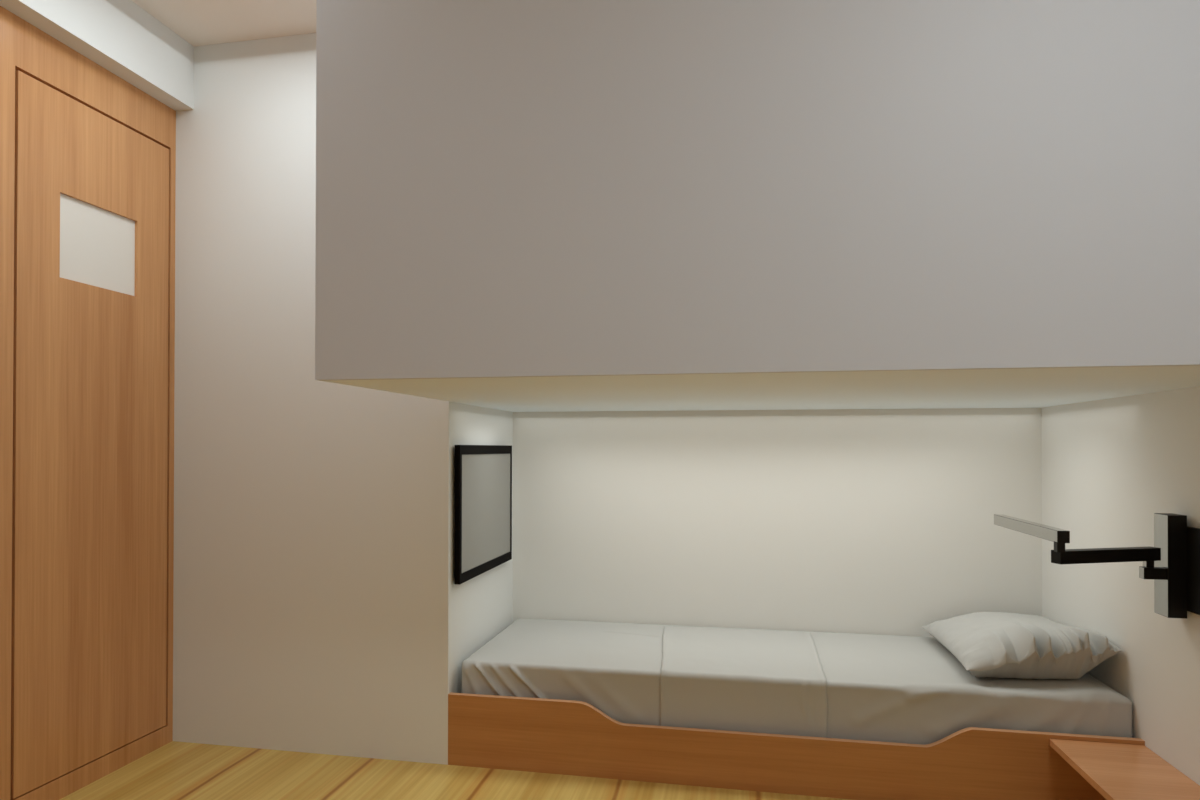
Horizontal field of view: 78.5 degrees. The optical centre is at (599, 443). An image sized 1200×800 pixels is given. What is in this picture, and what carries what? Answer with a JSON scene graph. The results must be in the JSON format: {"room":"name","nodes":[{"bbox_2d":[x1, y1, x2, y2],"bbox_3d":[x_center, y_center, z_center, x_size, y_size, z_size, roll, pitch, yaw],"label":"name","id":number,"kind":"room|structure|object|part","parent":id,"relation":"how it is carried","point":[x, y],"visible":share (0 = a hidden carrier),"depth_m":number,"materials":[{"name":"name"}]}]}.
{"room":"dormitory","nodes":[
{"label":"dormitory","id":0,"kind":"room"},
{"bbox_2d":[0,6,175,799],"bbox_3d":[-1.901,-0.191,0.922,0.100,2.487,3.506,0,0,11],"label":"door frame","id":1,"kind":"structure","parent":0,"point":[25,48],"depth_m":2.14,"materials":[{"name":"brown wood"}]},
{"bbox_2d":[10,70,168,798],"bbox_3d":[-1.599,-0.027,2.333,0.028,2.042,0.556,0,0,11],"label":"door","id":2,"kind":"structure","parent":1,"relation":"in","point":[89,487],"depth_m":2.29,"materials":[{"name":"brown wood"}]},
{"bbox_3d":[-1.600,-0.623,2.334,0.010,0.255,0.287,0,0,11],"label":"vision panel","id":3,"kind":"part","parent":2,"relation":"part of","materials":[{"name":"white glass"}]},
{"bbox_2d":[0,0,193,110],"bbox_3d":[-1.815,-1.321,0.913,0.072,0.226,3.506,0,0,11],"label":"ceiling beam","id":4,"kind":"structure","parent":1,"relation":"attached to","point":[119,36],"depth_m":2.34,"materials":[{"name":"white paint"}]},
{"bbox_2d":[131,0,316,46],"bbox_3d":[-0.248,-1.481,1.030,3.308,0.100,4.314,0,0,11],"label":"ceiling","id":5,"kind":"structure","parent":0,"point":[198,22],"depth_m":2.46,"materials":[{"name":"white paint"}]},
{"bbox_2d":[173,33,512,764],"bbox_3d":[-0.990,-0.176,2.945,1.143,2.487,0.808,0,0,11],"label":"wall","id":6,"kind":"structure","parent":0,"point":[318,607],"depth_m":2.56,"materials":[{"name":"white paint"}]},
{"bbox_2d":[454,445,511,584],"bbox_3d":[-0.431,0.240,2.752,0.027,0.469,0.577,0,0,11],"label":"picture frame","id":7,"kind":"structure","parent":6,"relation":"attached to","point":[483,473],"depth_m":2.67,"materials":[{"name":"black plastic"}]},
{"bbox_2d":[60,741,851,799],"bbox_3d":[-0.252,1.106,1.014,3.308,0.100,4.314,0,0,11],"label":"floor","id":8,"kind":"structure","parent":0,"point":[176,770],"depth_m":2.30,"materials":[{"name":"wood"}]},
{"bbox_2d":[448,692,1144,799],"bbox_3d":[0.575,0.951,2.590,2.064,0.234,0.704,0,0,11],"label":"bunk bed","id":9,"kind":"object","parent":8,"relation":"on","point":[540,735],"visible":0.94,"depth_m":2.25,"materials":[{"name":"brown wood"}]},
{"bbox_2d":[461,618,1131,744],"bbox_3d":[0.588,0.835,2.603,2.037,0.228,0.671,0,0,11],"label":"mattress","id":10,"kind":"object","parent":9,"relation":"on","point":[882,688],"visible":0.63,"depth_m":2.37,"materials":[{"name":"grey fabric"}]},
{"bbox_2d":[660,626,826,737],"bbox_3d":[0.482,0.835,2.600,0.567,0.213,0.611,0,0,11],"label":"blanket","id":11,"kind":"object","parent":10,"relation":"on","point":[756,681],"visible":0.9,"depth_m":2.33,"materials":[{"name":"grey fabric"}]},
{"bbox_2d":[922,612,1121,678],"bbox_3d":[1.377,0.645,2.470,0.426,0.172,0.578,0,0,11],"label":"pillow","id":12,"kind":"object","parent":10,"relation":"on","point":[987,644],"visible":1,"depth_m":2.25,"materials":[{"name":"grey fabric"}]},
{"bbox_2d":[1049,739,1199,799],"bbox_3d":[1.292,0.950,1.483,0.244,0.222,1.205,0,0,11],"label":"table","id":13,"kind":"object","parent":8,"relation":"on","point":[1117,771],"visible":1,"depth_m":1.89,"materials":[{"name":"brown wood"}]},
{"bbox_2d":[513,408,1041,636],"bbox_3d":[0.701,-0.173,2.987,2.164,2.487,0.100,0,0,11],"label":"wall","id":14,"kind":"structure","parent":0,"point":[855,521],"depth_m":2.93,"materials":[{"name":"white paint"}]},
{"bbox_2d":[315,0,1199,411],"bbox_3d":[0.505,-0.781,2.217,2.064,1.282,1.494,0,0,11],"label":"bunk","id":15,"kind":"object","parent":14,"relation":"attached to","point":[522,205],"visible":1,"depth_m":1.50,"materials":[{"name":"white laminate"}]},
{"bbox_3d":[0.506,-0.155,2.223,2.064,0.030,1.474,0,0,11],"label":"panel","id":16,"kind":"part","parent":15,"relation":"part of","materials":[{"name":"white laminate"}]},
{"bbox_2d":[1041,386,1199,784],"bbox_3d":[1.316,-0.187,0.676,0.100,2.487,4.214,0,0,11],"label":"wall","id":17,"kind":"structure","parent":0,"point":[1110,465],"depth_m":2.11,"materials":[{"name":"white paint"}]},
{"bbox_2d":[994,513,1199,618],"bbox_3d":[1.297,0.308,1.808,0.356,0.258,0.798,0,0,11],"label":"bracket","id":18,"kind":"object","parent":17,"relation":"attached to","point":[1173,563],"visible":1,"depth_m":1.84,"materials":[{"name":"black metal"}]},
{"bbox_3d":[1.170,0.229,2.008,0.028,0.030,0.453,0,0,11],"label":"arm","id":19,"kind":"part","parent":18,"relation":"part of","materials":[{"name":"silver metal"}]},
{"bbox_3d":[1.125,0.253,1.797,0.018,0.025,0.020,0,0,11],"label":"pivot post","id":20,"kind":"part","parent":18,"relation":"part of","materials":[{"name":"black metal"}]},
{"bbox_3d":[1.269,0.280,1.840,0.302,0.032,0.030,0,0,-13],"label":"arm","id":21,"kind":"part","parent":18,"relation":"part of","materials":[{"name":"black metal"}]},
{"bbox_3d":[1.455,0.309,1.873,0.043,0.258,0.063,0,0,11],"label":"upright rail","id":22,"kind":"part","parent":18,"relation":"part of","materials":[{"name":"black metal"}]},
{"bbox_3d":[1.440,0.313,1.641,0.014,0.210,0.523,0,0,11],"label":"wall plate","id":23,"kind":"part","parent":18,"relation":"part of","materials":[{"name":"black metal"}]}
]}

